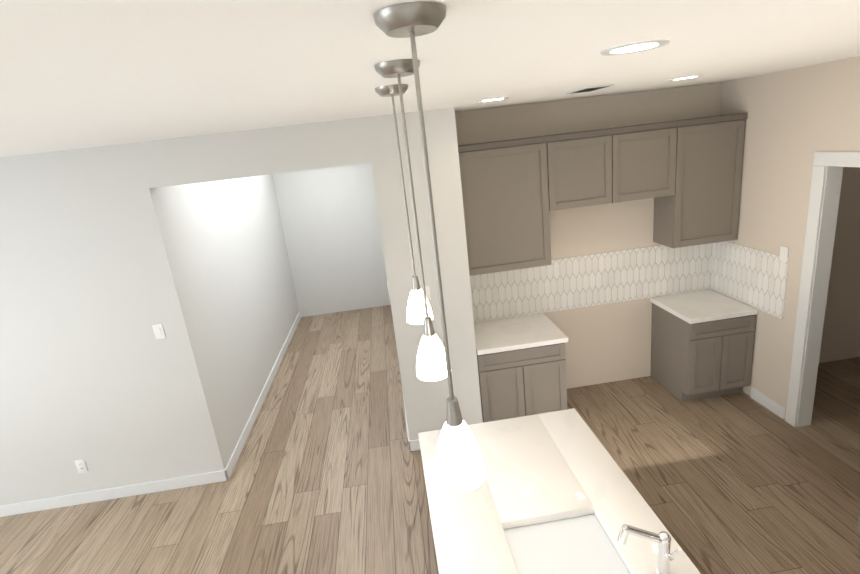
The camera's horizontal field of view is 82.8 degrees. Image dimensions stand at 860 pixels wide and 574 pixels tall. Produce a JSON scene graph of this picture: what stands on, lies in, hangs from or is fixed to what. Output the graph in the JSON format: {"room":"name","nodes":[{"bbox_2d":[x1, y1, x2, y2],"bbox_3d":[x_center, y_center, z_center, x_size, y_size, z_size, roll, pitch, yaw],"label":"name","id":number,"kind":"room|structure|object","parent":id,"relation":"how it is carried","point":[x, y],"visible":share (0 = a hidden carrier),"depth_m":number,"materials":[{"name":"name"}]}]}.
{"room":"kitchen","nodes":[
{"label":"kitchen","id":0,"kind":"room"},
{"bbox_2d":[0,305,859,573],"bbox_3d":[-1.669,1.834,3.316,14.100,0.001,10.800,-8,16,-4],"label":"floor","id":1,"kind":"structure","parent":0,"point":[327,476],"depth_m":3.70,"materials":[{"name":"brown wood"}]},
{"bbox_2d":[474,313,567,422],"bbox_3d":[0.776,0.784,4.420,0.766,0.842,0.633,-8,16,-4],"label":"base cabinet","id":2,"kind":"object","parent":1,"relation":"on","point":[521,361],"visible":0.69,"depth_m":4.13,"materials":[{"name":"grey wood"}]},
{"bbox_2d":[506,512,629,573],"bbox_3d":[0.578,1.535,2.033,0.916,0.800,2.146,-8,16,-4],"label":"sink","id":3,"kind":"object","parent":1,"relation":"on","point":[567,544],"depth_m":2.07,"materials":[{"name":"ceramic"}]},
{"bbox_2d":[418,414,593,573],"bbox_3d":[0.414,1.150,1.905,0.741,0.042,2.230,-8,16,-4],"label":"island countertop","id":4,"kind":"structure","parent":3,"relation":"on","point":[528,478],"depth_m":2.34,"materials":[{"name":"white stone"}]},
{"bbox_2d":[538,408,700,573],"bbox_3d":[0.895,1.085,1.940,0.235,0.042,2.230,-8,16,-4],"label":"island countertop","id":5,"kind":"structure","parent":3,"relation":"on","point":[645,545],"depth_m":2.21,"materials":[{"name":"white stone"}]},
{"bbox_2d":[650,289,757,401],"bbox_3d":[2.503,0.548,4.545,0.608,0.842,0.633,-8,16,-4],"label":"base cabinet","id":6,"kind":"object","parent":1,"relation":"on","point":[702,343],"visible":0.98,"depth_m":4.31,"materials":[{"name":"grey wood"}]},
{"bbox_2d":[857,516,859,533],"bbox_3d":[2.750,1.187,2.292,0.633,0.842,0.946,-8,16,-4],"label":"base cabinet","id":7,"kind":"object","parent":1,"relation":"on","point":[858,529],"visible":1,"depth_m":2.77,"materials":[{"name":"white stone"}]},
{"bbox_2d":[0,56,859,504],"bbox_3d":[-1.893,0.585,2.801,13.560,2.720,10.300,-8,16,-4],"label":"wall","id":8,"kind":"structure","parent":0,"point":[226,258],"depth_m":3.85,"materials":[{"name":"paint"}]},
{"bbox_2d":[74,459,87,472],"bbox_3d":[-2.788,1.433,3.899,0.072,0.118,0.008,-8,16,-4],"label":"outlet","id":9,"kind":"object","parent":8,"relation":"attached to","point":[81,466],"visible":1,"depth_m":3.90,"materials":[{"name":"white plastic"}]},
{"bbox_2d":[0,471,227,516],"bbox_3d":[-2.690,1.697,3.997,2.004,0.100,0.045,-8,16,-4],"label":"baseboard","id":10,"kind":"structure","parent":8,"relation":"attached to","point":[189,481],"depth_m":3.98,"materials":[{"name":"white wood"}]},
{"bbox_2d":[152,323,165,338],"bbox_3d":[-2.041,0.334,3.670,0.072,0.118,0.010,-8,16,-4],"label":"light switch","id":11,"kind":"object","parent":8,"relation":"attached to","point":[158,330],"visible":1,"depth_m":3.67,"materials":[{"name":"white plastic"}]},
{"bbox_2d":[220,312,300,479],"bbox_3d":[-1.909,1.008,6.021,0.015,0.100,4.125,-8,16,-4],"label":"baseboard","id":12,"kind":"structure","parent":8,"relation":"attached to","point":[236,453],"depth_m":5.10,"materials":[{"name":"white wood"}]},
{"bbox_2d":[402,389,409,439],"bbox_3d":[-0.392,0.801,6.130,0.015,0.100,4.125,-8,16,-4],"label":"baseboard","id":13,"kind":"structure","parent":8,"relation":"attached to","point":[402,389],"depth_m":4.42,"materials":[{"name":"white wood"}]},
{"bbox_2d":[408,439,419,450],"bbox_3d":[0.155,1.313,4.188,0.630,0.100,0.015,-8,16,-4],"label":"baseboard","id":14,"kind":"structure","parent":8,"relation":"attached to","point":[414,445],"depth_m":4.16,"materials":[{"name":"white wood"}]},
{"bbox_2d":[420,286,430,299],"bbox_3d":[-0.055,0.054,3.810,0.118,0.118,0.010,-8,16,-4],"label":"light switch","id":15,"kind":"object","parent":8,"relation":"attached to","point":[428,294],"visible":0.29,"depth_m":3.81,"materials":[{"name":"white plastic"}]},
{"bbox_2d":[470,243,713,322],"bbox_3d":[1.497,-0.057,4.589,2.448,0.505,0.007,-8,16,-4],"label":"tile backsplash","id":16,"kind":"structure","parent":8,"relation":"attached to","point":[659,270],"depth_m":4.59,"materials":[{"name":"white tile"}]},
{"bbox_2d":[458,113,746,275],"bbox_3d":[1.421,-0.797,4.196,2.434,1.060,0.342,-8,16,-4],"label":"upper cabinet","id":17,"kind":"object","parent":8,"relation":"attached to","point":[686,174],"visible":0.94,"depth_m":4.02,"materials":[{"name":"grey wood"}]},
{"bbox_2d":[710,241,788,318],"bbox_3d":[2.752,-0.099,4.245,0.007,0.505,0.849,-8,16,-4],"label":"tile backsplash","id":18,"kind":"structure","parent":8,"relation":"attached to","point":[754,278],"depth_m":4.19,"materials":[{"name":"white tile"}]},
{"bbox_2d":[751,388,784,418],"bbox_3d":[2.900,0.994,4.199,0.015,0.100,0.365,-8,16,-4],"label":"baseboard","id":19,"kind":"structure","parent":8,"relation":"attached to","point":[779,410],"depth_m":4.18,"materials":[{"name":"white wood"}]},
{"bbox_2d":[779,246,787,261],"bbox_3d":[2.753,-0.255,3.799,0.010,0.118,0.072,-8,16,-4],"label":"light switch","id":20,"kind":"object","parent":8,"relation":"attached to","point":[783,254],"visible":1,"depth_m":3.79,"materials":[{"name":"white plastic"}]},
{"bbox_2d":[785,152,859,426],"bbox_3d":[2.918,0.196,3.266,0.138,2.145,0.936,-8,16,-4],"label":"door frame","id":21,"kind":"structure","parent":8,"relation":"attached to","point":[826,180],"depth_m":3.52,"materials":[{"name":"white wood"}]},
{"bbox_2d":[0,0,859,156],"bbox_3d":[-1.967,-0.758,2.548,14.100,0.001,10.800,-8,16,-4],"label":"ceiling","id":22,"kind":"structure","parent":0,"point":[77,74],"depth_m":1.29,"materials":[{"name":"paint"}]},
{"bbox_2d":[375,84,432,323],"bbox_3d":[-0.095,-0.311,1.994,0.128,0.950,0.128,-8,16,-4],"label":"pendant light","id":23,"kind":"object","parent":22,"relation":"hanging from","point":[416,314],"visible":0.94,"depth_m":2.06,"materials":[{"name":"white glass"}]},
{"bbox_2d":[374,59,446,380],"bbox_3d":[-0.039,-0.167,1.487,0.128,0.950,0.128,-8,16,-4],"label":"pendant light","id":24,"kind":"object","parent":22,"relation":"hanging from","point":[431,363],"visible":0.9,"depth_m":1.56,"materials":[{"name":"white glass"}]},
{"bbox_2d":[373,2,485,492],"bbox_3d":[0.017,-0.023,0.980,0.128,0.950,0.128,-8,16,-4],"label":"pendant light","id":25,"kind":"object","parent":22,"relation":"hanging from","point":[459,465],"visible":1,"depth_m":1.01,"materials":[{"name":"white glass"}]},
{"bbox_2d":[477,97,508,101],"bbox_3d":[0.401,-1.195,3.115,0.208,0.006,0.208,-8,16,-4],"label":"recessed light","id":26,"kind":"object","parent":22,"relation":"in","point":[493,99],"visible":1,"depth_m":3.10,"materials":[{"name":"white"}]},
{"bbox_2d":[566,84,613,93],"bbox_3d":[1.025,-1.276,3.151,0.180,0.009,0.340,-8,16,-4],"label":"ceiling vent","id":27,"kind":"object","parent":22,"relation":"in","point":[589,89],"visible":0.96,"depth_m":3.08,"materials":[{"name":"white metal"}]},
{"bbox_2d":[600,40,669,55],"bbox_3d":[0.653,-0.764,1.562,0.208,0.006,0.208,-8,16,-4],"label":"recessed light","id":28,"kind":"object","parent":22,"relation":"in","point":[630,48],"visible":0.9,"depth_m":1.55,"materials":[{"name":"white"}]},
{"bbox_2d":[668,75,702,80],"bbox_3d":[1.652,-1.352,3.157,0.208,0.006,0.208,-8,16,-4],"label":"recessed light","id":29,"kind":"object","parent":22,"relation":"in","point":[684,78],"visible":1,"depth_m":3.14,"materials":[{"name":"white"}]}
]}

